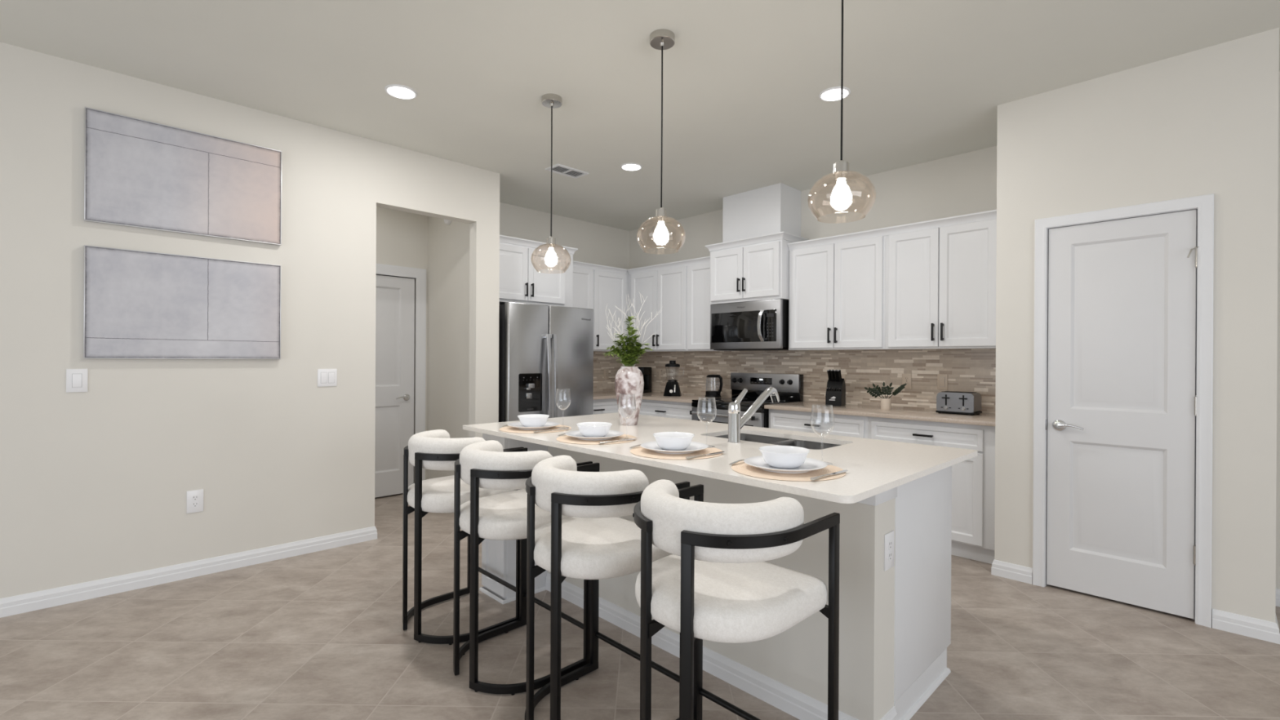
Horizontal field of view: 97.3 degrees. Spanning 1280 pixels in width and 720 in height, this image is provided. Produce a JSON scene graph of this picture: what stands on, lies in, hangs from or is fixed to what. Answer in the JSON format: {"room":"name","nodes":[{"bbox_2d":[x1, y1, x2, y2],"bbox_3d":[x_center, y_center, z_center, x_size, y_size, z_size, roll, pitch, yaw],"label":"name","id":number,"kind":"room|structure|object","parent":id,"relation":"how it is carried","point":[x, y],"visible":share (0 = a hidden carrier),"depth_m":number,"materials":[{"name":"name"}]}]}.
{"room":"kitchen","nodes":[
{"label":"kitchen","id":0,"kind":"room"},
{"bbox_2d":[0,41,499,598],"bbox_3d":[-3.336,-0.149,2.659,5.930,2.824,0.111,0,0,-44],"label":"wall","id":1,"kind":"structure","parent":0,"point":[95,483],"depth_m":3.28,"materials":[{"name":"paint"}]},
{"bbox_2d":[66,368,88,392],"bbox_3d":[-2.949,0.108,2.952,0.080,0.122,0.010,0,0,-44],"label":"light switch","id":2,"kind":"object","parent":1,"relation":"attached to","point":[77,380],"visible":1,"depth_m":2.95,"materials":[{"name":"white plastic"}]},
{"bbox_2d":[83,244,281,359],"bbox_3d":[-2.603,-0.303,3.271,0.890,0.595,0.030,0,0,-44],"label":"painting","id":3,"kind":"object","parent":1,"relation":"attached to","point":[139,304],"visible":1,"depth_m":3.22,"materials":[{"name":"grey fabric"}]},
{"bbox_2d":[84,106,281,245],"bbox_3d":[-2.599,-1.027,3.271,0.890,0.595,0.030,0,0,-44],"label":"painting","id":4,"kind":"object","parent":1,"relation":"attached to","point":[139,173],"visible":1,"depth_m":3.22,"materials":[{"name":"grey fabric"}]},
{"bbox_2d":[0,526,377,617],"bbox_3d":[-3.685,1.216,2.317,4.961,0.090,0.125,0,0,-44],"label":"baseboard","id":5,"kind":"structure","parent":1,"relation":"attached to","point":[26,602],"depth_m":3.22,"materials":[{"name":"white paint"}]},
{"bbox_2d":[186,488,203,513],"bbox_3d":[-2.602,0.827,3.297,0.078,0.130,0.007,0,0,-44],"label":"wall outlet","id":6,"kind":"object","parent":1,"relation":"attached to","point":[194,498],"visible":1,"depth_m":3.29,"materials":[{"name":"white plastic"}]},
{"bbox_2d":[191,502,198,507],"bbox_3d":[-2.600,0.846,3.295,0.034,0.034,0.002,0,0,-44],"label":"receptacle","id":7,"kind":"object","parent":6,"relation":"attached to","point":[194,504],"depth_m":3.29,"materials":[{"name":"white plastic"}]},
{"bbox_2d":[191,495,199,501],"bbox_3d":[-2.600,0.807,3.295,0.034,0.034,0.002,0,0,-44],"label":"receptacle","id":8,"kind":"object","parent":6,"relation":"attached to","point":[194,498],"depth_m":3.29,"materials":[{"name":"white plastic"}]},
{"bbox_2d":[317,368,337,386],"bbox_3d":[-2.097,0.119,3.782,0.118,0.117,0.010,0,0,-44],"label":"light switch","id":9,"kind":"object","parent":1,"relation":"attached to","point":[326,377],"visible":1,"depth_m":3.78,"materials":[{"name":"white plastic"}]},
{"bbox_2d":[376,206,427,483],"bbox_3d":[-2.746,-0.147,4.848,2.030,2.824,0.100,0,0,-44],"label":"wall","id":10,"kind":"structure","parent":0,"point":[402,237],"depth_m":5.30,"materials":[{"name":"paint"}]},
{"bbox_2d":[374,275,414,497],"bbox_3d":[-2.416,0.239,5.091,0.767,2.026,0.096,0,0,-44],"label":"door","id":11,"kind":"structure","parent":10,"relation":"in","point":[394,295],"depth_m":5.24,"materials":[{"name":"white paint"}]},
{"bbox_2d":[376,263,426,497],"bbox_3d":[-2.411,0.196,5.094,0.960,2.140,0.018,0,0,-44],"label":"trim","id":12,"kind":"structure","parent":10,"relation":"attached to","point":[420,274],"depth_m":5.38,"materials":[{"name":"white paint"}]},
{"bbox_2d":[426,216,470,479],"bbox_3d":[-1.653,-0.142,5.109,0.100,2.824,1.052,0,0,-44],"label":"wall","id":13,"kind":"structure","parent":0,"point":[448,246],"depth_m":5.13,"materials":[{"name":"paint"}]},
{"bbox_2d":[444,218,451,225],"bbox_3d":[-1.750,-1.290,5.114,0.039,0.124,0.124,0,0,-44],"label":"smoke detector","id":14,"kind":"object","parent":13,"relation":"attached to","point":[447,222],"visible":0.24,"depth_m":5.10,"materials":[{"name":"white plastic"}]},
{"bbox_2d":[499,202,629,391],"bbox_3d":[-0.917,-0.139,6.072,2.297,2.824,0.106,0,0,-44],"label":"wall","id":15,"kind":"structure","parent":0,"point":[596,244],"depth_m":6.29,"materials":[{"name":"paint"}]},
{"bbox_2d":[499,235,577,307],"bbox_3d":[-1.149,-0.808,5.386,0.996,0.582,0.554,0,0,-44],"label":"upper cabinet","id":16,"kind":"object","parent":15,"relation":"attached to","point":[519,281],"visible":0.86,"depth_m":5.20,"materials":[{"name":"white paint"}]},
{"bbox_2d":[573,260,594,309],"bbox_3d":[-0.745,-0.556,5.936,0.412,0.918,0.331,0,0,-44],"label":"upper cabinet","id":17,"kind":"object","parent":15,"relation":"attached to","point":[582,271],"visible":0.3,"depth_m":5.87,"materials":[{"name":"white paint"}]},
{"bbox_2d":[592,264,627,351],"bbox_3d":[-0.406,-0.555,6.252,0.515,0.918,0.351,0,0,-44],"label":"upper cabinet","id":18,"kind":"object","parent":15,"relation":"attached to","point":[610,284],"visible":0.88,"depth_m":6.12,"materials":[{"name":"white paint"}]},
{"bbox_2d":[0,0,1279,231],"bbox_3d":[-0.009,-1.592,1.307,9.200,0.100,9.100,0,0,-44],"label":"ceiling","id":19,"kind":"structure","parent":0,"point":[744,80],"depth_m":2.97,"materials":[{"name":"paint"}]},
{"bbox_2d":[384,84,417,99],"bbox_3d":[-1.381,-1.547,3.260,0.176,0.008,0.176,0,0,-44],"label":"recessed light","id":20,"kind":"object","parent":19,"relation":"in","point":[400,91],"visible":1,"depth_m":3.25,"materials":[{"name":"white paint"}]},
{"bbox_2d":[530,93,571,272],"bbox_3d":[-0.523,-1.034,3.330,0.235,1.024,0.235,0,0,-44],"label":"pendant light","id":21,"kind":"object","parent":19,"relation":"hanging from","point":[548,100],"visible":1,"depth_m":3.31,"materials":[{"name":"clear glass"}]},
{"bbox_2d":[545,163,588,178],"bbox_3d":[-0.595,-1.542,4.610,0.314,0.012,0.176,0,0,-44],"label":"ceiling vent","id":22,"kind":"object","parent":19,"relation":"in","point":[557,168],"visible":1,"depth_m":4.61,"materials":[{"name":"white metal"}]},
{"bbox_2d":[620,163,642,170],"bbox_3d":[-0.069,-1.541,4.505,0.176,0.008,0.176,0,0,-44],"label":"recessed light","id":23,"kind":"object","parent":19,"relation":"in","point":[627,166],"visible":1,"depth_m":4.49,"materials":[{"name":"white paint"}]},
{"bbox_2d":[636,28,685,252],"bbox_3d":[0.103,-1.030,2.687,0.235,1.024,0.235,0,0,-44],"label":"pendant light","id":24,"kind":"object","parent":19,"relation":"hanging from","point":[662,39],"visible":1,"depth_m":2.67,"materials":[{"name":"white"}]},
{"bbox_2d":[818,86,850,101],"bbox_3d":[1.124,-1.533,3.256,0.176,0.008,0.176,0,0,-44],"label":"recessed light","id":25,"kind":"object","parent":19,"relation":"in","point":[832,94],"visible":0.95,"depth_m":3.25,"materials":[{"name":"white paint"}]},
{"bbox_2d":[807,0,875,221],"bbox_3d":[0.731,-1.026,2.042,0.235,1.024,0.235,0,0,-44],"label":"pendant light","id":26,"kind":"object","parent":19,"relation":"hanging from","point":[841,197],"visible":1,"depth_m":2.03,"materials":[{"name":"clear glass"}]},
{"bbox_2d":[0,493,1279,719],"bbox_3d":[-0.025,1.332,1.310,9.200,0.100,9.100,0,0,-44],"label":"floor","id":27,"kind":"structure","parent":0,"point":[319,635],"depth_m":2.43,"materials":[{"name":"tile"}]},
{"bbox_2d":[402,429,524,644],"bbox_3d":[-0.901,0.817,2.761,0.461,0.918,0.508,0,0,-44],"label":"counter stool","id":28,"kind":"object","parent":27,"relation":"on","point":[433,450],"visible":0.77,"depth_m":2.58,"materials":[{"name":"beige fabric"}]},
{"bbox_2d":[453,440,592,695],"bbox_3d":[-0.536,0.819,2.386,0.461,0.918,0.508,0,0,-44],"label":"counter stool","id":29,"kind":"object","parent":27,"relation":"on","point":[485,464],"visible":0.84,"depth_m":2.20,"materials":[{"name":"beige fabric"}]},
{"bbox_2d":[498,302,593,422],"bbox_3d":[-0.990,0.390,5.214,0.910,1.743,0.791,0,0,-44],"label":"refrigerator","id":30,"kind":"object","parent":27,"relation":"on","point":[544,351],"visible":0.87,"depth_m":4.89,"materials":[{"name":"silver metal"}]},
{"bbox_2d":[592,398,618,414],"bbox_3d":[-0.579,0.833,5.889,0.590,0.884,0.641,0,0,-44],"label":"base cabinet","id":31,"kind":"object","parent":27,"relation":"on","point":[600,406],"visible":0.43,"depth_m":5.72,"materials":[{"name":"white paint"}]},
{"bbox_2d":[524,455,689,719],"bbox_3d":[-0.163,0.822,2.003,0.461,0.918,0.508,0,0,-44],"label":"counter stool","id":32,"kind":"object","parent":27,"relation":"on","point":[595,544],"visible":0.93,"depth_m":1.84,"materials":[{"name":"beige fabric"}]},
{"bbox_2d":[639,399,694,419],"bbox_3d":[0.398,0.839,5.756,0.641,0.884,0.915,0,0,-44],"label":"base cabinet","id":33,"kind":"object","parent":27,"relation":"on","point":[677,410],"visible":0.22,"depth_m":5.50,"materials":[{"name":"white paint"}]},
{"bbox_2d":[593,391,728,403],"bbox_3d":[-0.030,0.379,5.774,1.213,0.030,1.551,0,0,-44],"label":"countertop","id":34,"kind":"structure","parent":33,"relation":"on","point":[658,396],"depth_m":5.66,"materials":[{"name":"beige stone"}]},
{"bbox_2d":[637,366,651,393],"bbox_3d":[0.009,0.222,6.319,0.170,0.285,0.230,0,0,26],"label":"coffee maker","id":35,"kind":"object","parent":34,"relation":"on","point":[646,371],"visible":0.31,"depth_m":6.32,"materials":[{"name":"black plastic"}]},
{"bbox_2d":[663,360,683,396],"bbox_3d":[0.333,0.185,5.777,0.186,0.363,0.196,0,0,-40],"label":"blender","id":36,"kind":"object","parent":34,"relation":"on","point":[672,388],"visible":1,"depth_m":5.72,"materials":[{"name":"black plastic"}]},
{"bbox_2d":[705,374,722,397],"bbox_3d":[0.727,0.256,5.586,0.160,0.226,0.191,0,0,0],"label":"kettle","id":37,"kind":"object","parent":34,"relation":"on","point":[708,393],"visible":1,"depth_m":5.54,"materials":[{"name":"black plastic"}]},
{"bbox_2d":[479,433,951,719],"bbox_3d":[0.211,0.833,2.740,1.039,0.898,2.092,0,0,-44],"label":"kitchen island","id":38,"kind":"object","parent":27,"relation":"on","point":[895,623],"visible":0.45,"depth_m":2.06,"materials":[{"name":"white paint"}]},
{"bbox_2d":[462,412,977,503],"bbox_3d":[0.207,0.373,2.686,1.152,0.021,2.188,0,0,-44],"label":"island countertop","id":39,"kind":"structure","parent":38,"relation":"on","point":[874,467],"depth_m":2.19,"materials":[{"name":"beige stone"}]},
{"bbox_2d":[499,424,571,433],"bbox_3d":[-0.543,0.356,2.935,0.368,0.004,0.368,0,0,-44],"label":"place mat","id":40,"kind":"object","parent":39,"relation":"on","point":[507,428],"visible":0.63,"depth_m":2.83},
{"bbox_2d":[507,421,559,430],"bbox_3d":[-0.551,0.343,2.932,0.268,0.022,0.268,0,0,-44],"label":"dinner plate","id":41,"kind":"object","parent":40,"relation":"on","point":[548,424],"visible":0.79,"depth_m":2.89,"materials":[{"name":"white ceramic"}]},
{"bbox_2d":[517,413,549,426],"bbox_3d":[-0.554,0.318,2.932,0.166,0.056,0.166,0,0,-44],"label":"bowl","id":42,"kind":"object","parent":41,"relation":"on","point":[532,420],"visible":0.95,"depth_m":2.88,"materials":[{"name":"white ceramic"}]},
{"bbox_2d":[533,428,568,432],"bbox_3d":[-0.438,0.351,2.818,0.212,0.006,0.015,0,0,-42],"label":"table knife","id":43,"kind":"object","parent":40,"relation":"on","point":[561,428],"visible":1,"depth_m":2.79,"materials":[{"name":"silver metal"}]},
{"bbox_2d":[555,388,570,428],"bbox_3d":[-0.402,0.253,2.949,0.080,0.205,0.080,0,0,-7],"label":"wine glass","id":44,"kind":"object","parent":40,"relation":"on","point":[561,427],"visible":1,"depth_m":2.95,"materials":[{"name":"clear glass"}]},
{"bbox_2d":[555,434,636,444],"bbox_3d":[-0.198,0.358,2.580,0.368,0.004,0.368,0,0,-44],"label":"place mat","id":45,"kind":"object","parent":39,"relation":"on","point":[565,438],"visible":0.58,"depth_m":2.50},
{"bbox_2d":[565,430,623,440],"bbox_3d":[-0.206,0.345,2.578,0.268,0.022,0.268,0,0,-44],"label":"dinner plate","id":46,"kind":"object","parent":45,"relation":"on","point":[611,433],"visible":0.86,"depth_m":2.56,"materials":[{"name":"white ceramic"}]},
{"bbox_2d":[576,422,612,436],"bbox_3d":[-0.209,0.320,2.578,0.166,0.056,0.166,0,0,-44],"label":"bowl","id":47,"kind":"object","parent":46,"relation":"on","point":[586,428],"visible":0.99,"depth_m":2.53,"materials":[{"name":"white ceramic"}]},
{"bbox_2d":[598,438,637,444],"bbox_3d":[-0.092,0.353,2.464,0.212,0.006,0.015,0,0,-42],"label":"table knife","id":48,"kind":"object","parent":45,"relation":"on","point":[600,442],"visible":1,"depth_m":2.44,"materials":[{"name":"silver metal"}]},
{"bbox_2d":[617,395,635,440],"bbox_3d":[-0.059,0.255,2.536,0.080,0.205,0.080,0,0,-7],"label":"wine glass","id":49,"kind":"object","parent":45,"relation":"on","point":[624,438],"visible":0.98,"depth_m":2.53,"materials":[{"name":"clear glass"}]},
{"bbox_2d":[617,395,635,418],"bbox_3d":[-0.059,0.208,2.536,0.080,0.112,0.080,0,0,-44],"label":"bowl","id":50,"kind":"object","parent":49,"relation":"on","point":[634,396],"depth_m":2.53,"materials":[{"name":"clear glass"}]},
{"bbox_2d":[614,366,644,425],"bbox_3d":[-0.060,0.198,3.142,0.163,0.324,0.163,0,0,-44],"label":"vase","id":51,"kind":"object","parent":39,"relation":"on","point":[628,380],"visible":0.98,"depth_m":3.08,"materials":[{"name":"ceramic"}]},
{"bbox_2d":[603,291,662,366],"bbox_3d":[-0.041,-0.036,3.163,0.341,0.715,0.183,0,0,0],"label":"branch arrangement","id":52,"kind":"object","parent":51,"relation":"in","point":[631,353],"visible":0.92,"depth_m":3.12,"materials":[{"name":"green plant"}]},
{"bbox_2d":[630,446,723,459],"bbox_3d":[0.144,0.360,2.229,0.368,0.004,0.368,0,0,-44],"label":"place mat","id":53,"kind":"object","parent":39,"relation":"on","point":[638,451],"visible":0.66,"depth_m":2.14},
{"bbox_2d":[640,440,708,453],"bbox_3d":[0.136,0.348,2.227,0.268,0.022,0.268,0,0,-44],"label":"dinner plate","id":54,"kind":"object","parent":53,"relation":"on","point":[694,446],"visible":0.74,"depth_m":2.21,"materials":[{"name":"white ceramic"}]},
{"bbox_2d":[653,431,694,450],"bbox_3d":[0.133,0.322,2.227,0.166,0.056,0.166,0,0,-44],"label":"bowl","id":55,"kind":"object","parent":54,"relation":"on","point":[671,441],"visible":1,"depth_m":2.18,"materials":[{"name":"white ceramic"}]},
{"bbox_2d":[685,451,724,458],"bbox_3d":[0.249,0.355,2.113,0.212,0.006,0.015,0,0,-42],"label":"table knife","id":56,"kind":"object","parent":53,"relation":"on","point":[703,455],"visible":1,"depth_m":2.09,"materials":[{"name":"silver metal"}]},
{"bbox_2d":[697,396,716,448],"bbox_3d":[0.276,0.257,2.334,0.080,0.205,0.080,0,0,-7],"label":"wine glass","id":57,"kind":"object","parent":53,"relation":"on","point":[709,446],"visible":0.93,"depth_m":2.33,"materials":[{"name":"clear glass"}]},
{"bbox_2d":[697,396,716,424],"bbox_3d":[0.277,0.210,2.334,0.080,0.112,0.080,0,0,-44],"label":"bowl","id":58,"kind":"object","parent":57,"relation":"on","point":[699,397],"depth_m":2.33,"materials":[{"name":"clear glass"}]},
{"bbox_2d":[727,386,779,443],"bbox_3d":[0.531,0.245,2.594,0.379,0.238,0.057,0,0,-44],"label":"faucet","id":59,"kind":"object","parent":39,"relation":"on","point":[735,423],"visible":1,"depth_m":2.49,"materials":[{"name":"silver metal"}]},
{"bbox_2d":[715,433,840,449],"bbox_3d":[0.622,0.473,2.630,0.376,0.174,0.667,0,0,-44],"label":"sink","id":60,"kind":"object","parent":39,"relation":"in","point":[744,437],"visible":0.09,"depth_m":2.71,"materials":[{"name":"silver metal"}]},
{"bbox_2d":[731,461,845,481],"bbox_3d":[0.489,0.363,1.875,0.368,0.004,0.368,0,0,-44],"label":"place mat","id":61,"kind":"object","parent":39,"relation":"on","point":[741,467],"visible":0.6,"depth_m":1.79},
{"bbox_2d":[728,459,744,465],"bbox_3d":[0.370,0.354,1.988,0.021,0.009,0.188,0,0,42],"label":"fork","id":62,"kind":"object","parent":61,"relation":"on","point":[737,461],"visible":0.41,"depth_m":1.94,"materials":[{"name":"silver metal"}]},
{"bbox_2d":[743,455,827,473],"bbox_3d":[0.481,0.350,1.872,0.268,0.022,0.268,0,0,-44],"label":"dinner plate","id":63,"kind":"object","parent":61,"relation":"on","point":[810,464],"visible":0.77,"depth_m":1.85,"materials":[{"name":"white ceramic"}]},
{"bbox_2d":[758,445,809,468],"bbox_3d":[0.478,0.324,1.872,0.166,0.056,0.166,0,0,-44],"label":"bowl","id":64,"kind":"object","parent":63,"relation":"on","point":[776,456],"visible":1,"depth_m":1.82,"materials":[{"name":"white ceramic"}]},
{"bbox_2d":[810,404,834,465],"bbox_3d":[0.636,0.259,1.966,0.080,0.205,0.080,0,0,-7],"label":"wine glass","id":65,"kind":"object","parent":61,"relation":"on","point":[827,463],"visible":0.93,"depth_m":1.96,"materials":[{"name":"clear glass"}]},
{"bbox_2d":[810,404,834,435],"bbox_3d":[0.636,0.213,1.966,0.080,0.112,0.080,0,0,-44],"label":"bowl","id":66,"kind":"object","parent":65,"relation":"on","point":[812,405],"depth_m":1.95,"materials":[{"name":"clear glass"}]},
{"bbox_2d":[810,470,848,479],"bbox_3d":[0.595,0.357,1.758,0.212,0.006,0.015,0,0,-42],"label":"table knife","id":67,"kind":"object","parent":61,"relation":"on","point":[842,471],"visible":1,"depth_m":1.74,"materials":[{"name":"silver metal"}]},
{"bbox_2d":[884,530,893,571],"bbox_3d":[0.846,0.646,1.912,0.074,0.122,0.007,0,0,-44],"label":"wall outlet","id":68,"kind":"object","parent":38,"relation":"attached to","point":[888,537],"visible":1,"depth_m":1.90,"materials":[{"name":"white plastic"}]},
{"bbox_2d":[888,539,892,550],"bbox_3d":[0.848,0.627,1.910,0.034,0.034,0.002,0,0,-44],"label":"receptacle","id":69,"kind":"object","parent":68,"relation":"attached to","point":[890,541],"depth_m":1.91,"materials":[{"name":"white plastic"}]},
{"bbox_2d":[888,551,892,561],"bbox_3d":[0.848,0.666,1.910,0.034,0.034,0.002,0,0,-44],"label":"receptacle","id":70,"kind":"object","parent":68,"relation":"attached to","point":[890,553],"depth_m":1.91,"materials":[{"name":"white plastic"}]},
{"bbox_2d":[632,479,839,719],"bbox_3d":[0.222,0.824,1.608,0.461,0.918,0.508,0,0,-44],"label":"counter stool","id":71,"kind":"object","parent":27,"relation":"on","point":[717,584],"visible":1,"depth_m":1.46,"materials":[{"name":"beige fabric"}]},
{"bbox_2d":[689,372,803,427],"bbox_3d":[0.948,0.690,5.109,0.736,1.128,0.760,0,0,-44],"label":"range","id":72,"kind":"object","parent":27,"relation":"on","point":[789,387],"visible":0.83,"depth_m":5.11,"materials":[{"name":"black metal"}]},
{"bbox_2d":[692,396,798,407],"bbox_3d":[0.956,0.378,5.115,0.600,0.022,0.760,0,0,-44],"label":"cooktop","id":73,"kind":"object","parent":72,"relation":"in","point":[746,402],"depth_m":5.06,"materials":[{"name":"black glass"}]},
{"bbox_2d":[768,408,868,438],"bbox_3d":[1.550,0.846,4.572,0.641,0.884,0.836,0,0,-44],"label":"base cabinet","id":74,"kind":"object","parent":27,"relation":"on","point":[856,426],"visible":0.27,"depth_m":4.34,"materials":[{"name":"white paint"}]},
{"bbox_2d":[764,401,995,426],"bbox_3d":[1.835,0.391,4.270,0.640,0.030,1.671,0,0,-44],"label":"countertop","id":75,"kind":"structure","parent":74,"relation":"on","point":[903,413],"depth_m":4.08,"materials":[{"name":"beige stone"}]},
{"bbox_2d":[825,369,845,406],"bbox_3d":[1.612,0.227,4.642,0.124,0.296,0.171,0,0,32],"label":"knife block","id":76,"kind":"object","parent":75,"relation":"on","point":[835,395],"visible":1,"depth_m":4.59,"materials":[{"name":"black plastic"}]},
{"bbox_2d":[864,382,906,409],"bbox_3d":[1.870,0.271,4.299,0.074,0.211,0.328,0,0,-44],"label":"potted plant","id":77,"kind":"object","parent":75,"relation":"on","point":[886,403],"visible":1,"depth_m":4.28,"materials":[{"name":"green plant"}]},
{"bbox_2d":[935,391,982,415],"bbox_3d":[2.254,0.302,3.988,0.210,0.152,0.244,0,0,-44],"label":"toaster","id":78,"kind":"object","parent":75,"relation":"on","point":[947,402],"visible":1,"depth_m":3.92,"materials":[{"name":"silver metal"}]},
{"bbox_2d":[867,416,995,564],"bbox_3d":[2.130,0.850,3.977,0.641,0.884,0.826,0,0,-44],"label":"base cabinet","id":79,"kind":"object","parent":27,"relation":"on","point":[973,479],"visible":0.37,"depth_m":3.62,"materials":[{"name":"white paint"}]},
{"bbox_2d":[722,182,800,242],"bbox_3d":[1.125,-1.313,5.237,0.342,0.452,0.625,0,0,-44],"label":"wall","id":80,"kind":"structure","parent":0,"point":[775,208],"depth_m":5.07,"materials":[{"name":"white paint"}]},
{"bbox_2d":[629,146,996,413],"bbox_3d":[1.333,-0.126,5.331,0.106,2.824,4.106,0,0,-44],"label":"wall","id":81,"kind":"structure","parent":0,"point":[963,184],"depth_m":4.69,"materials":[{"name":"paint"}]},
{"bbox_2d":[656,368,661,379],"bbox_3d":[0.209,0.164,6.402,0.007,0.117,0.072,0,0,-44],"label":"wall outlet","id":82,"kind":"object","parent":81,"relation":"attached to","point":[658,371],"visible":1,"depth_m":6.40,"materials":[{"name":"beige plastic"}]},
{"bbox_2d":[626,260,705,351],"bbox_3d":[0.260,-0.551,6.112,0.351,0.918,0.888,0,0,-44],"label":"upper cabinet","id":83,"kind":"object","parent":81,"relation":"attached to","point":[665,286],"visible":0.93,"depth_m":5.95,"materials":[{"name":"white paint"}]},
{"bbox_2d":[685,256,731,351],"bbox_3d":[0.706,-0.548,5.668,0.331,0.918,0.368,0,0,-44],"label":"upper cabinet","id":84,"kind":"object","parent":81,"relation":"attached to","point":[699,268],"visible":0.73,"depth_m":5.58,"materials":[{"name":"white paint"}]},
{"bbox_2d":[705,231,808,304],"bbox_3d":[1.064,-0.807,5.210,0.458,0.560,0.851,0,0,-44],"label":"upper cabinet","id":85,"kind":"object","parent":81,"relation":"attached to","point":[753,268],"visible":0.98,"depth_m":5.01,"materials":[{"name":"white paint"}]},
{"bbox_2d":[710,298,788,351],"bbox_3d":[1.058,-0.307,5.206,0.452,0.432,0.764,0,0,-44],"label":"microwave","id":86,"kind":"object","parent":85,"relation":"attached to","point":[759,325],"visible":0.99,"depth_m":5.03,"materials":[{"name":"silver metal"}]},
{"bbox_2d":[786,227,899,351],"bbox_3d":[1.664,-0.542,4.670,0.351,0.918,0.827,0,0,-44],"label":"upper cabinet","id":87,"kind":"object","parent":81,"relation":"attached to","point":[837,284],"visible":0.99,"depth_m":4.53,"materials":[{"name":"white paint"}]},
{"bbox_2d":[840,373,845,383],"bbox_3d":[1.728,0.181,4.842,0.007,0.117,0.072,0,0,-44],"label":"wall outlet","id":88,"kind":"object","parent":81,"relation":"attached to","point":[843,376],"visible":0.11,"depth_m":4.82,"materials":[{"name":"beige plastic"}]},
{"bbox_2d":[902,373,911,388],"bbox_3d":[2.107,0.168,4.454,0.007,0.117,0.072,0,0,-44],"label":"wall outlet","id":89,"kind":"object","parent":81,"relation":"attached to","point":[906,378],"visible":0.89,"depth_m":4.45,"materials":[{"name":"beige plastic"}]},
{"bbox_2d":[884,209,996,350],"bbox_3d":[2.244,-0.539,4.075,0.351,0.918,0.834,0,0,-44],"label":"upper cabinet","id":90,"kind":"object","parent":81,"relation":"attached to","point":[940,287],"visible":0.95,"depth_m":3.98,"materials":[{"name":"white paint"}]},
{"bbox_2d":[937,373,947,389],"bbox_3d":[2.288,0.165,4.265,0.010,0.117,0.072,0,0,-44],"label":"light switch","id":91,"kind":"object","parent":81,"relation":"attached to","point":[942,379],"visible":1,"depth_m":4.26,"materials":[{"name":"beige plastic"}]},
{"bbox_2d":[994,27,1279,626],"bbox_3d":[2.575,-0.117,3.030,0.110,2.824,1.124,0,0,-44],"label":"wall","id":92,"kind":"structure","parent":0,"point":[1205,121],"depth_m":2.77,"materials":[{"name":"paint"}]},
{"bbox_2d":[991,560,1032,584],"bbox_3d":[2.218,1.248,3.352,0.086,0.090,0.206,0,0,-44],"label":"baseboard","id":93,"kind":"structure","parent":92,"relation":"attached to","point":[999,568],"depth_m":3.32,"materials":[{"name":"white paint"}]},
{"bbox_2d":[1045,209,1199,619],"bbox_3d":[2.528,0.268,2.987,0.096,2.026,0.627,0,0,-44],"label":"door","id":94,"kind":"structure","parent":92,"relation":"in","point":[1122,400],"depth_m":2.98,"materials":[{"name":"white paint"}]},
{"bbox_2d":[1032,193,1213,627],"bbox_3d":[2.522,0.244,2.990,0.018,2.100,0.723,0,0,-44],"label":"trim","id":95,"kind":"structure","parent":92,"relation":"attached to","point":[1205,203],"depth_m":2.77,"materials":[{"name":"white paint"}]},
{"bbox_2d":[1275,71,1279,589],"bbox_3d":[4.546,-0.106,1.854,0.100,2.824,3.313,0,0,-44],"label":"wall","id":96,"kind":"structure","parent":0,"point":[1277,486],"depth_m":2.98,"materials":[{"name":"paint"}]},
{"bbox_2d":[1275,588,1279,606],"bbox_3d":[4.503,1.261,1.810,0.014,0.090,3.299,0,0,-44],"label":"baseboard","id":97,"kind":"structure","parent":96,"relation":"attached to","point":[1277,590],"depth_m":2.97,"materials":[{"name":"white paint"}]},
{"bbox_3d":[3.432,-0.113,3.151,1.287,2.824,0.100,0,0,-44],"label":"wall","id":98,"kind":"structure","parent":0,"visible":0},
{"bbox_2d":[1212,608,1279,644],"bbox_3d":[3.062,1.253,2.862,0.611,0.090,0.218,0,0,-44],"label":"baseboard","id":99,"kind":"structure","parent":98,"relation":"attached to","point":[1268,631],"depth_m":2.65,"materials":[{"name":"white paint"}]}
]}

